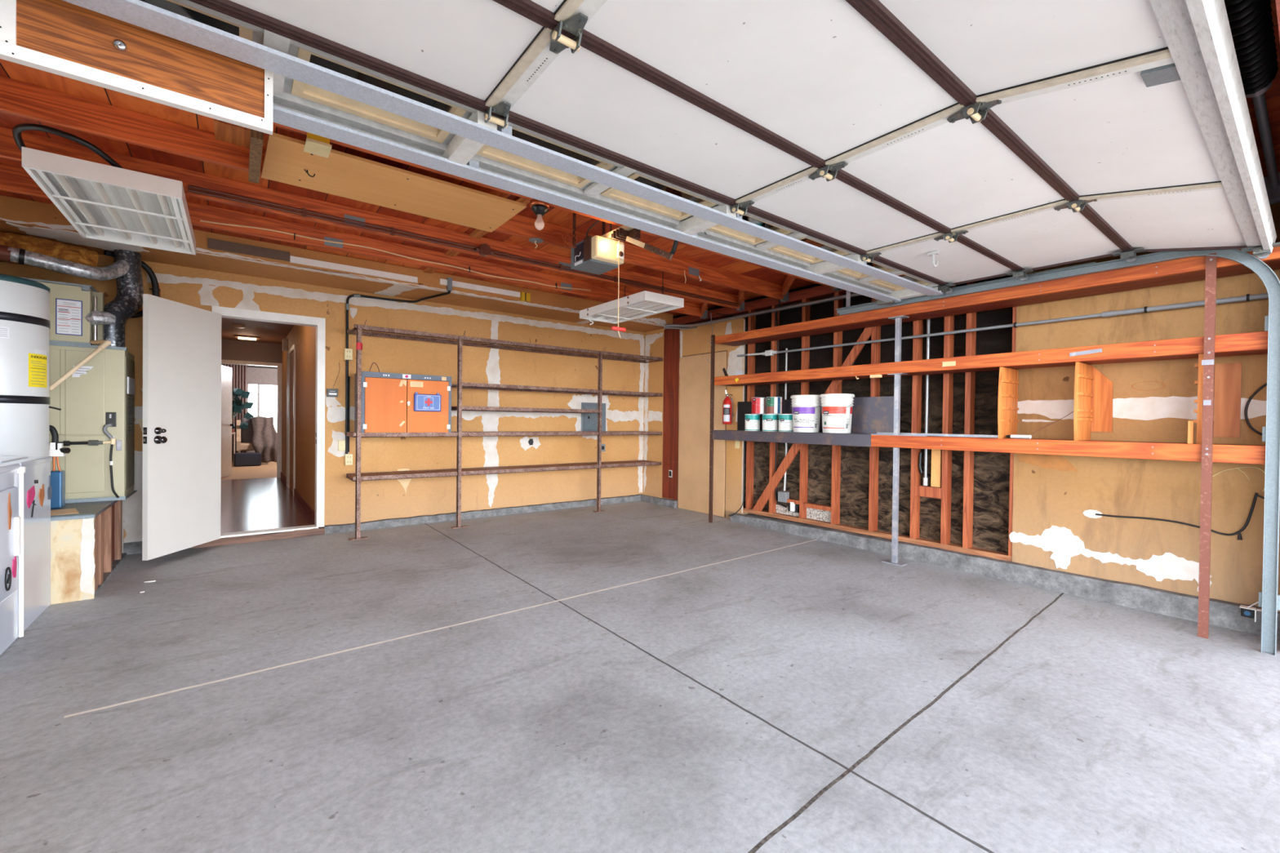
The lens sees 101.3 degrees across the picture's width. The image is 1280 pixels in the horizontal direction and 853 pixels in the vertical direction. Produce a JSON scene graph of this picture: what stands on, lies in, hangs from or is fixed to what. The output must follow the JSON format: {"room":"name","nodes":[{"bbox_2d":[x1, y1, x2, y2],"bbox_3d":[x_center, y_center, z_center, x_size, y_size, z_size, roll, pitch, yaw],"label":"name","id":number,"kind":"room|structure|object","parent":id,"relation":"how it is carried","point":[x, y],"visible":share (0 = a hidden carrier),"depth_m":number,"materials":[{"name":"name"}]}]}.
{"room":"garage","nodes":[
{"label":"garage","id":0,"kind":"room"},
{"bbox_2d":[221,363,277,461],"bbox_3d":[-9.826,-0.356,13.065,4.800,2.420,0.100,0,1,-38],"label":"wall","id":1,"kind":"structure","parent":0,"point":[258,375],"depth_m":13.20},
{"bbox_2d":[221,364,277,458],"bbox_3d":[-9.422,-0.357,13.115,2.300,2.290,0.078,0,1,-38],"label":"curtain","id":2,"kind":"object","parent":1,"relation":"hanging from","point":[239,371],"visible":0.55,"depth_m":12.80,"materials":[{"name":"fabric"}]},
{"bbox_2d":[246,382,277,416],"bbox_3d":[-9.256,-0.393,13.473,1.400,1.420,0.070,0,1,-38],"label":"window","id":3,"kind":"structure","parent":1,"relation":"in","point":[247,383],"depth_m":13.17,"materials":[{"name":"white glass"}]},
{"bbox_2d":[221,338,282,363],"bbox_3d":[-7.185,-0.288,9.041,1.865,2.420,0.100,0,1,-38],"label":"wall","id":4,"kind":"structure","parent":0,"point":[238,350],"depth_m":9.23,"materials":[{"name":"paint"}]},
{"bbox_2d":[221,364,234,477],"bbox_3d":[-7.425,-0.089,9.401,0.120,1.990,0.761,0,1,-21],"label":"bedroom door","id":5,"kind":"structure","parent":4,"relation":"in","point":[226,371],"depth_m":9.49,"materials":[{"name":"wood"}]},
{"bbox_2d":[221,359,282,477],"bbox_3d":[-6.923,-0.112,9.240,1.005,2.070,0.130,0,1,-38],"label":"trim","id":6,"kind":"structure","parent":4,"relation":"attached to","point":[279,366],"depth_m":9.47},
{"bbox_2d":[221,317,293,343],"bbox_3d":[-5.513,-1.479,6.990,1.800,0.040,5.355,0,1,-38],"label":"ceiling","id":7,"kind":"structure","parent":0,"point":[268,332],"depth_m":8.04,"materials":[{"name":"paint"}]},
{"bbox_2d":[232,324,245,328],"bbox_3d":[-5.817,-1.451,7.612,0.150,0.034,0.150,0,1,-38],"label":"smoke detector","id":8,"kind":"object","parent":7,"relation":"attached to","point":[234,325],"visible":1,"depth_m":7.57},
{"bbox_2d":[235,334,259,340],"bbox_3d":[-6.484,-1.463,8.657,0.320,0.044,0.230,0,1,-38],"label":"hall light","id":9,"kind":"object","parent":7,"relation":"attached to","point":[242,337],"visible":1,"depth_m":8.60,"materials":[{"name":"paint"}]},
{"bbox_2d":[238,337,256,340],"bbox_3d":[-6.484,-1.452,8.657,0.240,0.021,0.150,0,1,-38],"label":"diffuser","id":10,"kind":"object","parent":9,"relation":"attached to","point":[242,338],"depth_m":8.62,"materials":[{"name":"beige"}]},
{"bbox_2d":[220,461,315,533],"bbox_3d":[-6.765,0.957,9.091,4.800,0.060,10.170,0,1,-38],"label":"floor","id":11,"kind":"structure","parent":0,"point":[268,503],"depth_m":6.69,"materials":[{"name":"brown wood"}]},
{"bbox_2d":[231,432,235,466],"bbox_3d":[-9.275,0.504,11.675,0.420,0.740,0.400,0,1,-38],"label":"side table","id":12,"kind":"object","parent":11,"relation":"on","point":[233,433],"visible":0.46,"depth_m":11.64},
{"bbox_2d":[231,387,253,430],"bbox_3d":[-9.406,-0.015,12.087,0.831,1.766,0.529,0,1,-38],"label":"potted plant","id":13,"kind":"object","parent":11,"relation":"on","point":[237,406],"visible":0.29,"depth_m":12.12,"materials":[{"name":"green plant"}]},
{"bbox_2d":[234,452,261,466],"bbox_3d":[-8.754,0.734,11.702,0.480,0.290,0.300,0,1,-38],"label":"storage chest","id":14,"kind":"object","parent":11,"relation":"on","point":[250,459],"visible":1,"depth_m":11.58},
{"bbox_2d":[236,417,268,463],"bbox_3d":[-9.114,0.334,12.367,0.640,1.070,0.735,0,1,-38],"label":"armchair","id":15,"kind":"object","parent":11,"relation":"on","point":[244,437],"visible":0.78,"depth_m":12.39,"materials":[{"name":"beige fabric"}]},
{"bbox_2d":[251,416,276,462],"bbox_3d":[-8.927,0.295,12.459,0.506,1.076,0.957,0,1,-38],"label":"blanket","id":16,"kind":"object","parent":15,"relation":"on","point":[264,439],"visible":0.95,"depth_m":12.24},
{"bbox_2d":[281,324,315,511],"bbox_3d":[-4.882,-0.222,7.500,0.100,2.470,5.355,0,1,-38],"label":"wall","id":17,"kind":"structure","parent":0,"point":[304,337],"depth_m":6.53,"materials":[{"name":"beige paint"}]},
{"bbox_2d":[282,337,288,351],"bbox_3d":[-5.746,-1.326,8.490,0.064,0.180,0.200,0,1,-38],"label":"door chime","id":18,"kind":"object","parent":17,"relation":"attached to","point":[285,341],"visible":1,"depth_m":8.42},
{"bbox_2d":[286,343,295,495],"bbox_3d":[-5.223,-0.104,7.842,0.020,2.120,1.300,0,1,-38],"label":"trim","id":19,"kind":"structure","parent":17,"relation":"attached to","point":[292,348],"depth_m":8.09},
{"bbox_2d":[280,471,315,523],"bbox_3d":[-4.910,0.914,7.436,0.015,0.100,5.255,0,1,-38],"label":"baseboard","id":20,"kind":"structure","parent":17,"relation":"attached to","point":[301,500],"depth_m":6.32,"materials":[{"name":"brown wood"}]},
{"bbox_2d":[0,253,644,555],"bbox_3d":[-2.502,-0.214,5.863,6.600,2.900,0.145,0,1,-38],"label":"wall","id":21,"kind":"structure","parent":0,"point":[391,503],"depth_m":6.05,"materials":[{"name":"brown paint"}]},
{"bbox_2d":[103,249,160,318],"bbox_3d":[-4.193,-1.154,4.344,0.068,0.522,0.350,1,1,34],"label":"refrigerant line","id":22,"kind":"object","parent":21,"relation":"attached to","point":[155,286],"visible":0.56,"depth_m":4.41,"materials":[{"name":"black rubber"}]},
{"bbox_2d":[142,293,325,560],"bbox_3d":[-3.699,0.010,4.774,0.598,2.195,1.472,1,1,26],"label":"door","id":23,"kind":"structure","parent":21,"relation":"in","point":[181,485],"depth_m":4.41,"materials":[{"name":"wood"}]},
{"bbox_2d":[326,388,337,396],"bbox_3d":[-3.115,-0.341,5.311,0.098,0.082,0.033,0,1,-38],"label":"wall control","id":24,"kind":"object","parent":21,"relation":"attached to","point":[330,392],"visible":1,"depth_m":5.30,"materials":[{"name":"grey plastic"}]},
{"bbox_2d":[337,440,345,451],"bbox_3d":[-3.048,0.194,5.368,0.066,0.112,0.041,0,1,-38],"label":"light switch","id":25,"kind":"object","parent":21,"relation":"attached to","point":[341,443],"visible":1,"depth_m":5.36,"materials":[{"name":"beige plastic"}]},
{"bbox_2d":[343,348,352,360],"bbox_3d":[-2.996,-0.740,5.385,0.070,0.115,0.050,0,1,-38],"label":"electrical outlet","id":26,"kind":"object","parent":21,"relation":"attached to","point":[348,353],"visible":1,"depth_m":5.37,"materials":[{"name":"beige plastic"}]},
{"bbox_2d":[344,453,352,465],"bbox_3d":[-3.001,0.340,5.402,0.068,0.115,0.050,0,1,-38],"label":"electrical outlet","id":27,"kind":"object","parent":21,"relation":"attached to","point":[348,457],"visible":1,"depth_m":5.38,"materials":[{"name":"beige plastic"}]},
{"bbox_2d":[345,277,452,453],"bbox_3d":[-2.477,-0.621,5.567,1.082,1.820,0.411,1,1,0],"label":"conduit","id":28,"kind":"object","parent":21,"relation":"attached to","point":[449,286],"visible":1,"depth_m":5.38,"materials":[{"name":"metal"}]},
{"bbox_2d":[528,439,533,444],"bbox_3d":[-1.385,0.196,6.664,0.068,0.080,0.022,0,1,-38],"label":"socket","id":29,"kind":"object","parent":21,"relation":"attached to","point":[531,442],"visible":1,"depth_m":6.65,"materials":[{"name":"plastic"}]},
{"bbox_2d":[581,402,605,431],"bbox_3d":[-0.635,-0.126,7.221,0.385,0.400,0.048,0,1,-38],"label":"breaker panel","id":30,"kind":"object","parent":21,"relation":"attached to","point":[588,420],"visible":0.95,"depth_m":7.18,"materials":[{"name":"metal"}]},
{"bbox_2d":[601,444,605,451],"bbox_3d":[-0.525,0.297,7.322,0.085,0.105,0.034,0,1,-38],"label":"dryer outlet","id":31,"kind":"object","parent":21,"relation":"attached to","point":[603,446],"visible":0.72,"depth_m":7.32,"materials":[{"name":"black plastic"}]},
{"bbox_2d":[0,195,672,332],"bbox_3d":[-2.308,-1.481,5.536,6.500,0.176,0.672,0,1,-38],"label":"ceiling beam","id":32,"kind":"structure","parent":0,"point":[214,251],"depth_m":4.82,"materials":[{"name":"paint"}]},
{"bbox_2d":[0,231,98,266],"bbox_3d":[-4.518,-1.274,3.816,0.824,0.255,0.259,0,1,-38],"label":"duct","id":33,"kind":"object","parent":32,"relation":"attached to","point":[69,252],"visible":0.59,"depth_m":3.84,"materials":[{"name":"yellow"}]},
{"bbox_2d":[520,292,530,302],"bbox_3d":[-1.287,-1.453,5.896,0.105,0.095,0.050,0,1,-38],"label":"bracket","id":34,"kind":"object","parent":32,"relation":"attached to","point":[524,296],"visible":1,"depth_m":5.88,"materials":[{"name":"metal"}]},
{"bbox_2d":[0,501,1279,852],"bbox_3d":[-0.614,1.210,3.344,6.720,0.159,6.510,0,1,-38],"label":"floor","id":35,"kind":"structure","parent":0,"point":[636,677],"depth_m":2.22,"materials":[{"name":"concrete"}]},
{"bbox_2d":[0,462,25,655],"bbox_3d":[-3.353,0.585,2.323,0.732,1.071,0.607,0,1,-38],"label":"dryer","id":36,"kind":"object","parent":35,"relation":"on","point":[11,475],"visible":1,"depth_m":2.65,"materials":[{"name":"white metal"}]},
{"bbox_2d":[4,567,11,591],"bbox_3d":[-3.109,0.750,2.580,0.008,0.118,0.078,0,1,-38],"label":"magnet","id":37,"kind":"object","parent":36,"relation":"attached to","point":[9,577],"visible":1,"depth_m":2.58,"materials":[{"name":"black"}]},
{"bbox_2d":[8,493,12,529],"bbox_3d":[-3.125,0.420,2.602,0.004,0.180,0.045,0,1,-38],"label":"magnet","id":38,"kind":"object","parent":36,"relation":"attached to","point":[10,511],"visible":1,"depth_m":2.59,"materials":[{"name":"orange plastic"}]},
{"bbox_2d":[12,555,17,577],"bbox_3d":[-3.168,0.709,2.656,0.004,0.120,0.055,0,1,-38],"label":"magnet","id":39,"kind":"object","parent":36,"relation":"attached to","point":[14,562],"visible":1,"depth_m":2.65},
{"bbox_2d":[0,456,52,631],"bbox_3d":[-3.733,0.577,2.794,0.705,1.071,0.597,0,1,-38],"label":"washing machine","id":40,"kind":"object","parent":35,"relation":"on","point":[37,529],"visible":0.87,"depth_m":3.00,"materials":[{"name":"white metal"}]},
{"bbox_2d":[26,480,38,517],"bbox_3d":[-3.384,0.404,2.922,0.016,0.201,0.148,0,1,-38],"label":"magnet","id":41,"kind":"object","parent":40,"relation":"attached to","point":[31,492],"visible":1,"depth_m":2.91,"materials":[{"name":"pink"}]},
{"bbox_2d":[38,484,44,506],"bbox_3d":[-3.507,0.406,3.074,0.004,0.130,0.100,0,1,-38],"label":"magnet","id":42,"kind":"object","parent":40,"relation":"attached to","point":[42,493],"visible":1,"depth_m":3.07,"materials":[{"name":"orange plastic"}]},
{"bbox_2d":[47,475,51,499],"bbox_3d":[-3.608,0.371,3.204,0.004,0.145,0.070,0,1,-38],"label":"magnet","id":43,"kind":"object","parent":40,"relation":"attached to","point":[49,491],"visible":1,"depth_m":3.20,"materials":[{"name":"grey paint"}]},
{"bbox_2d":[50,500,126,604],"bbox_3d":[-4.292,0.829,3.586,0.989,0.559,1.323,0,1,-38],"label":"platform","id":44,"kind":"object","parent":35,"relation":"on","point":[86,546],"visible":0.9,"depth_m":3.35,"materials":[{"name":"wood"}]},
{"bbox_2d":[0,273,61,456],"bbox_3d":[-4.091,-0.187,3.282,0.531,1.491,0.531,1,1,-1],"label":"water heater","id":45,"kind":"object","parent":44,"relation":"on","point":[24,304],"visible":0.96,"depth_m":3.26,"materials":[{"name":"white metal"}]},
{"bbox_2d":[50,470,65,508],"bbox_3d":[-4.016,0.431,3.592,0.092,0.252,0.100,0,1,-38],"label":"box","id":46,"kind":"object","parent":44,"relation":"on","point":[57,477],"visible":0.56,"depth_m":3.57,"materials":[{"name":"blue metal"}]},
{"bbox_2d":[48,425,71,471],"bbox_3d":[-4.033,0.151,3.598,0.186,0.321,0.078,0,1,-17],"label":"valve","id":47,"kind":"object","parent":46,"relation":"attached to","point":[56,449],"visible":0.78,"depth_m":3.59,"materials":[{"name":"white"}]},
{"bbox_2d":[50,508,79,515],"bbox_3d":[-3.820,0.559,3.393,0.266,0.003,0.263,1,1,44],"label":"paper sheet","id":48,"kind":"object","parent":44,"relation":"on","point":[68,511],"visible":0.57,"depth_m":3.42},
{"bbox_2d":[65,490,137,503],"bbox_3d":[-4.478,0.534,3.881,1.035,0.028,0.600,0,1,-38],"label":"metal pan","id":49,"kind":"object","parent":44,"relation":"on","point":[121,498],"visible":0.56,"depth_m":3.87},
{"bbox_2d":[18,276,142,499],"bbox_3d":[-4.329,-0.251,3.942,0.900,1.587,0.522,0,1,-38],"label":"furnace","id":50,"kind":"object","parent":49,"relation":"on","point":[96,402],"visible":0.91,"depth_m":3.87,"materials":[{"name":"beige metal"}]},
{"bbox_2d":[0,244,143,346],"bbox_3d":[-4.219,-0.994,3.858,0.269,0.815,0.937,1,1,22],"label":"duct","id":51,"kind":"object","parent":50,"relation":"attached to","point":[126,268],"visible":0.9,"depth_m":4.08,"materials":[{"name":"metal"}]},
{"bbox_2d":[49,340,111,391],"bbox_3d":[-4.007,-0.439,3.706,0.193,0.394,0.347,1,1,15],"label":"drain pipe","id":52,"kind":"object","parent":50,"relation":"attached to","point":[104,344],"visible":0.92,"depth_m":3.70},
{"bbox_2d":[48,438,119,497],"bbox_3d":[-4.053,0.310,3.826,0.379,0.446,0.057,0,1,-32],"label":"gas line","id":53,"kind":"object","parent":50,"relation":"attached to","point":[113,441],"visible":0.98,"depth_m":3.90,"materials":[{"name":"metal"}]},
{"bbox_2d":[124,356,134,490],"bbox_3d":[-4.057,-0.026,4.177,0.012,1.020,0.430,0,1,-38],"label":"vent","id":54,"kind":"object","parent":50,"relation":"attached to","point":[129,361],"depth_m":4.15,"materials":[{"name":"metal"}]},
{"bbox_2d":[346,320,662,540],"bbox_3d":[-1.344,0.030,6.367,3.910,2.134,0.428,0,1,-38],"label":"shelving","id":55,"kind":"object","parent":35,"relation":"on","point":[357,477],"visible":0.97,"depth_m":5.93,"materials":[{"name":"metal"}]},
{"bbox_2d":[354,362,451,432],"bbox_3d":[-2.476,-0.298,5.511,0.866,0.722,0.381,0,1,-38],"label":"upper cabinet","id":56,"kind":"object","parent":55,"relation":"on","point":[387,406],"visible":0.99,"depth_m":5.33,"materials":[{"name":"orange wood"}]},
{"bbox_2d":[413,391,440,411],"bbox_3d":[-2.212,-0.255,5.464,0.266,0.196,0.044,0,1,-38],"label":"first aid kit","id":57,"kind":"object","parent":56,"relation":"attached to","point":[422,402],"visible":1,"depth_m":5.44,"materials":[{"name":"blue plastic"}]},
{"bbox_2d":[707,246,1279,639],"bbox_3d":[2.241,-0.066,4.603,0.379,2.505,4.332,0,1,-38],"label":"shelving","id":58,"kind":"object","parent":35,"relation":"on","point":[1206,348],"depth_m":3.65,"materials":[{"name":"orange wood"}]},
{"bbox_2d":[735,370,742,375],"bbox_3d":[1.187,-0.621,6.292,0.003,0.090,0.110,0,1,-38],"label":"paper card","id":59,"kind":"object","parent":58,"relation":"attached to","point":[740,372],"visible":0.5,"depth_m":6.29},
{"bbox_2d":[737,401,751,430],"bbox_3d":[1.229,-0.122,6.074,0.005,0.334,0.260,0,1,-38],"label":"sheet","id":60,"kind":"object","parent":58,"relation":"on","point":[743,407],"visible":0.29,"depth_m":6.11,"materials":[{"name":"metal"}]},
{"bbox_2d":[744,413,760,431],"bbox_3d":[1.260,-0.044,5.870,0.174,0.185,0.174,0,1,-38],"label":"paint can","id":61,"kind":"object","parent":58,"relation":"on","point":[752,420],"visible":1,"depth_m":5.80,"materials":[{"name":"white metal"}]},
{"bbox_2d":[751,397,766,414],"bbox_3d":[1.323,-0.229,5.814,0.174,0.185,0.174,0,1,-38],"label":"paint can","id":62,"kind":"object","parent":61,"relation":"on","point":[758,404],"visible":0.84,"depth_m":5.74,"materials":[{"name":"metal"}]},
{"bbox_2d":[761,413,778,431],"bbox_3d":[1.410,-0.041,5.676,0.174,0.185,0.174,0,1,-38],"label":"paint can","id":63,"kind":"object","parent":58,"relation":"on","point":[770,421],"visible":0.94,"depth_m":5.61,"materials":[{"name":"white metal"}]},
{"bbox_2d":[765,396,782,413],"bbox_3d":[1.448,-0.226,5.652,0.174,0.185,0.174,0,1,-38],"label":"paint can","id":64,"kind":"object","parent":63,"relation":"on","point":[774,404],"visible":0.94,"depth_m":5.58,"materials":[{"name":"metal"}]},
{"bbox_2d":[777,413,792,431],"bbox_3d":[1.541,-0.038,5.506,0.174,0.185,0.174,0,1,-38],"label":"paint can","id":65,"kind":"object","parent":58,"relation":"on","point":[785,420],"visible":0.81,"depth_m":5.43,"materials":[{"name":"white metal"}]},
{"bbox_2d":[790,395,821,432],"bbox_3d":[1.690,-0.128,5.324,0.316,0.372,0.316,0,1,-38],"label":"paint bucket","id":66,"kind":"object","parent":58,"relation":"on","point":[806,410],"visible":0.92,"depth_m":5.21,"materials":[{"name":"white plastic"}]},
{"bbox_2d":[777,395,893,433],"bbox_3d":[1.905,-0.114,5.333,0.005,0.347,1.440,0,1,-38],"label":"sheet","id":67,"kind":"object","parent":58,"relation":"on","point":[870,415],"visible":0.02,"depth_m":4.97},
{"bbox_2d":[819,393,854,433],"bbox_3d":[1.898,-0.123,5.055,0.316,0.372,0.316,0,1,-38],"label":"paint bucket","id":68,"kind":"object","parent":58,"relation":"on","point":[837,408],"visible":0.98,"depth_m":4.94,"materials":[{"name":"white plastic"}]},
{"bbox_2d":[1005,411,1073,439],"bbox_3d":[2.853,-0.022,3.727,0.412,0.225,0.067,1,1,36],"label":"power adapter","id":69,"kind":"object","parent":58,"relation":"on","point":[1011,436],"visible":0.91,"depth_m":3.77,"materials":[{"name":"white plastic"}]},
{"bbox_2d":[0,0,1279,319],"bbox_3d":[-0.499,-1.436,3.208,6.720,0.240,6.730,0,1,-38],"label":"ceiling","id":70,"kind":"structure","parent":0,"point":[140,135],"depth_m":3.62,"materials":[{"name":"red wood"}]},
{"bbox_2d":[12,123,195,254],"bbox_3d":[-3.025,-1.315,3.043,0.625,0.194,1.308,0,1,-38],"label":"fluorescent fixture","id":71,"kind":"object","parent":70,"relation":"hanging from","point":[113,203],"visible":1,"depth_m":2.89,"materials":[{"name":"white metal"}]},
{"bbox_2d":[303,132,331,158],"bbox_3d":[-1.551,-1.403,2.523,0.102,0.138,0.130,0,1,-38],"label":"bracket","id":72,"kind":"object","parent":70,"relation":"attached to","point":[316,144],"visible":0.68,"depth_m":2.50,"materials":[{"name":"yellow paint"}]},
{"bbox_2d":[261,132,526,231],"bbox_3d":[-1.402,-1.365,3.084,1.322,0.049,0.565,0,1,-38],"label":"plywood board","id":73,"kind":"object","parent":70,"relation":"attached to","point":[344,175],"visible":0.99,"depth_m":2.99,"materials":[{"name":"wood"}]},
{"bbox_2d":[200,219,591,291],"bbox_3d":[-1.805,-1.449,4.653,3.218,0.058,0.021,0,1,-38],"label":"pipe","id":74,"kind":"object","parent":70,"relation":"attached to","point":[206,221],"visible":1,"depth_m":4.35,"materials":[{"name":"metal"}]},
{"bbox_2d":[187,184,737,306],"bbox_3d":[-0.781,-1.433,4.638,4.880,0.090,0.060,0,1,-38],"label":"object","id":75,"kind":"object","parent":70,"relation":"attached to","point":[484,250],"visible":0.97,"depth_m":3.98,"materials":[{"name":"wood"}]},
{"bbox_2d":[528,237,542,248],"bbox_3d":[-0.776,-1.360,3.911,0.102,0.062,0.102,1,1,-15],"label":"socket","id":76,"kind":"object","parent":70,"relation":"attached to","point":[535,240],"visible":1,"depth_m":3.90,"materials":[{"name":"beige plastic"}]},
{"bbox_2d":[529,198,549,230],"bbox_3d":[-0.619,-1.297,3.232,0.116,0.171,0.116,0,1,-38],"label":"light bulb","id":77,"kind":"object","parent":70,"relation":"attached to","point":[540,208],"visible":0.98,"depth_m":3.21,"materials":[{"name":"glass"}]},
{"bbox_2d":[531,204,548,216],"bbox_3d":[-0.618,-1.325,3.231,0.104,0.045,0.104,0,1,-38],"label":"socket","id":78,"kind":"object","parent":77,"relation":"attached to","point":[540,210],"depth_m":3.20,"materials":[{"name":"black plastic"}]},
{"bbox_2d":[555,213,678,275],"bbox_3d":[0.513,-1.242,2.552,0.398,0.537,3.210,0,1,-38],"label":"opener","id":79,"kind":"object","parent":70,"relation":"hanging from","point":[596,255],"visible":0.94,"depth_m":3.60,"materials":[{"name":"metal"}]},
{"bbox_2d":[591,235,624,264],"bbox_3d":[-0.216,-1.217,3.618,0.240,0.150,0.083,0,1,-38],"label":"light","id":80,"kind":"object","parent":79,"relation":"attached to","point":[604,250],"depth_m":3.59,"materials":[{"name":"white plastic"}]},
{"bbox_2d":[611,240,626,336],"bbox_3d":[-0.142,-0.938,3.574,0.115,0.656,0.024,0,1,-38],"label":"cord","id":81,"kind":"object","parent":79,"relation":"hanging from","point":[614,328],"visible":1,"depth_m":3.57,"materials":[{"name":"red paint"}]},
{"bbox_2d":[579,272,684,324],"bbox_3d":[-0.114,-1.220,5.157,0.468,0.352,1.100,0,1,-38],"label":"fluorescent fixture","id":82,"kind":"object","parent":70,"relation":"hanging from","point":[642,304],"visible":1,"depth_m":5.02,"materials":[{"name":"white metal"}]},
{"bbox_2d":[774,299,786,507],"bbox_3d":[1.533,-0.242,5.843,0.158,2.286,0.182,0,1,-30],"label":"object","id":83,"kind":"object","parent":70,"relation":"hanging from","point":[779,503],"visible":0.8,"depth_m":5.93,"materials":[{"name":"metal"}]},
{"bbox_2d":[835,248,1279,655],"bbox_3d":[2.616,-0.149,3.814,0.042,2.698,2.652,0,1,-38],"label":"door track","id":84,"kind":"object","parent":70,"relation":"attached to","point":[1268,599],"visible":0.8,"depth_m":2.83,"materials":[{"name":"metal"}]},
{"bbox_2d":[62,0,1279,305],"bbox_3d":[0.776,-1.040,2.123,5.007,0.223,2.184,0,1,-38],"label":"garage door","id":85,"kind":"structure","parent":84,"relation":"attached to","point":[887,152],"depth_m":1.80,"materials":[{"name":"white metal"}]},
{"bbox_2d":[640,202,1279,639],"bbox_3d":[1.945,-0.124,5.370,0.190,2.830,6.330,0,1,-38],"label":"wall","id":86,"kind":"structure","parent":0,"point":[1028,519],"depth_m":4.03,"materials":[{"name":"brown paint"}]},
{"bbox_2d":[668,470,672,477],"bbox_3d":[0.422,0.656,7.285,0.009,0.100,0.070,0,1,-38],"label":"wall outlet","id":87,"kind":"object","parent":86,"relation":"attached to","point":[669,471],"visible":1,"depth_m":7.28,"materials":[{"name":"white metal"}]},
{"bbox_2d":[677,350,727,517],"bbox_3d":[0.775,0.086,6.805,0.098,2.071,0.878,0,1,-38],"label":"plywood panel","id":88,"kind":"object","parent":86,"relation":"in","point":[694,424],"depth_m":6.82,"materials":[{"name":"brown wood"}]},
{"bbox_2d":[722,390,733,424],"bbox_3d":[1.083,-0.234,6.340,0.142,0.411,0.160,0,1,-38],"label":"fire extinguisher","id":89,"kind":"object","parent":86,"relation":"attached to","point":[727,405],"visible":1,"depth_m":6.31,"materials":[{"name":"red paint"}]},
{"bbox_2d":[715,313,746,516],"bbox_3d":[1.065,-0.163,6.347,0.444,2.482,0.088,1,1,43],"label":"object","id":90,"kind":"object","parent":86,"relation":"attached to","point":[716,313],"visible":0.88,"depth_m":6.23,"materials":[{"name":"metal"}]},
{"bbox_2d":[734,440,739,448],"bbox_3d":[1.174,0.211,6.328,0.008,0.105,0.066,0,1,-38],"label":"light switch","id":91,"kind":"object","parent":86,"relation":"attached to","point":[737,442],"visible":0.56,"depth_m":6.32,"materials":[{"name":"beige plastic"}]},
{"bbox_2d":[663,293,862,329],"bbox_3d":[1.986,-1.298,5.099,0.198,0.095,5.287,0,1,-38],"label":"conduit","id":92,"kind":"object","parent":86,"relation":"attached to","point":[682,326],"visible":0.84,"depth_m":5.99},
{"bbox_2d":[777,348,799,512],"bbox_3d":[1.645,0.034,5.766,0.070,1.800,0.240,0,1,-38],"label":"riser pipe","id":93,"kind":"object","parent":86,"relation":"attached to","point":[783,496],"visible":0.7,"depth_m":5.80,"materials":[{"name":"white metal"}]},
{"bbox_2d":[918,300,930,485],"bbox_3d":[2.527,-0.387,4.658,0.077,1.818,0.037,1,1,37],"label":"riser pipe","id":94,"kind":"object","parent":86,"relation":"attached to","point":[928,321],"visible":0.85,"depth_m":4.64,"materials":[{"name":"metal"}]},
{"bbox_2d":[737,293,1268,356],"bbox_3d":[2.431,-0.801,4.621,0.050,0.061,4.150,0,1,-38],"label":"conduit","id":95,"kind":"object","parent":86,"relation":"attached to","point":[1248,297],"visible":1,"depth_m":3.76,"materials":[{"name":"white metal"}]},
{"bbox_2d":[1090,365,1112,431],"bbox_3d":[3.225,-0.196,3.661,0.015,0.465,0.117,0,1,-38],"label":"plywood offcut","id":96,"kind":"object","parent":86,"relation":"attached to","point":[1101,385],"visible":1,"depth_m":3.66,"materials":[{"name":"brown wood"}]},
{"bbox_2d":[1095,492,1264,540],"bbox_3d":[3.455,0.532,3.354,0.038,0.292,0.837,0,1,-38],"label":"extension cord","id":97,"kind":"object","parent":86,"relation":"attached to","point":[1239,537],"visible":0.92,"depth_m":3.21,"materials":[{"name":"black rubber"}]},
{"bbox_2d":[1213,362,1241,437],"bbox_3d":[3.583,-0.160,3.198,0.015,0.450,0.108,0,1,-38],"label":"plywood offcut","id":98,"kind":"object","parent":86,"relation":"attached to","point":[1228,376],"visible":1,"depth_m":3.19,"materials":[{"name":"brown wood"}]},
{"bbox_2d":[1212,466,1265,491],"bbox_3d":[3.608,0.311,3.155,0.003,0.142,0.223,0,1,-38],"label":"wires","id":99,"kind":"object","parent":86,"relation":"attached to","point":[1242,467],"visible":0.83,"depth_m":3.14,"materials":[{"name":"beige plastic"}]},
{"bbox_2d":[1244,382,1266,435],"bbox_3d":[3.661,-0.110,3.065,0.012,0.377,0.168,0,1,-38],"label":"cable loop","id":100,"kind":"object","parent":86,"relation":"attached to","point":[1249,424],"visible":0.7,"depth_m":3.11,"materials":[{"name":"black rubber"}]},
{"bbox_2d":[1239,601,1279,622],"bbox_3d":[3.573,1.061,3.015,0.172,0.123,0.070,1,1,42],"label":"sensor","id":101,"kind":"object","parent":86,"relation":"attached to","point":[1249,611],"visible":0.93,"depth_m":3.03,"materials":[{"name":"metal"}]},
{"bbox_2d":[1275,0,1279,39],"bbox_3d":[1.214,-0.131,0.981,6.720,2.710,0.115,0,1,-38],"label":"wall","id":102,"kind":"structure","parent":0,"point":[1277,2],"depth_m":1.22,"materials":[{"name":"brown wood"}]},
{"bbox_2d":[1224,0,1279,204],"bbox_3d":[1.504,-1.296,1.331,5.000,0.140,0.158,0,1,-38],"label":"spring","id":103,"kind":"object","parent":102,"relation":"attached to","point":[1251,24],"visible":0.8,"depth_m":1.78,"materials":[{"name":"metal"}]},
{"bbox_3d":[-3.286,-0.186,1.396,0.100,2.710,6.230,0,1,-38],"label":"wall","id":104,"kind":"structure","parent":0,"visible":0},
{"bbox_2d":[0,0,273,134],"bbox_3d":[-1.627,-0.994,0.795,1.785,0.215,0.675,0,1,-38],"label":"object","id":105,"kind":"object","parent":104,"relation":"attached to","point":[61,37],"visible":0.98,"depth_m":1.40,"materials":[{"name":"brown wood"}]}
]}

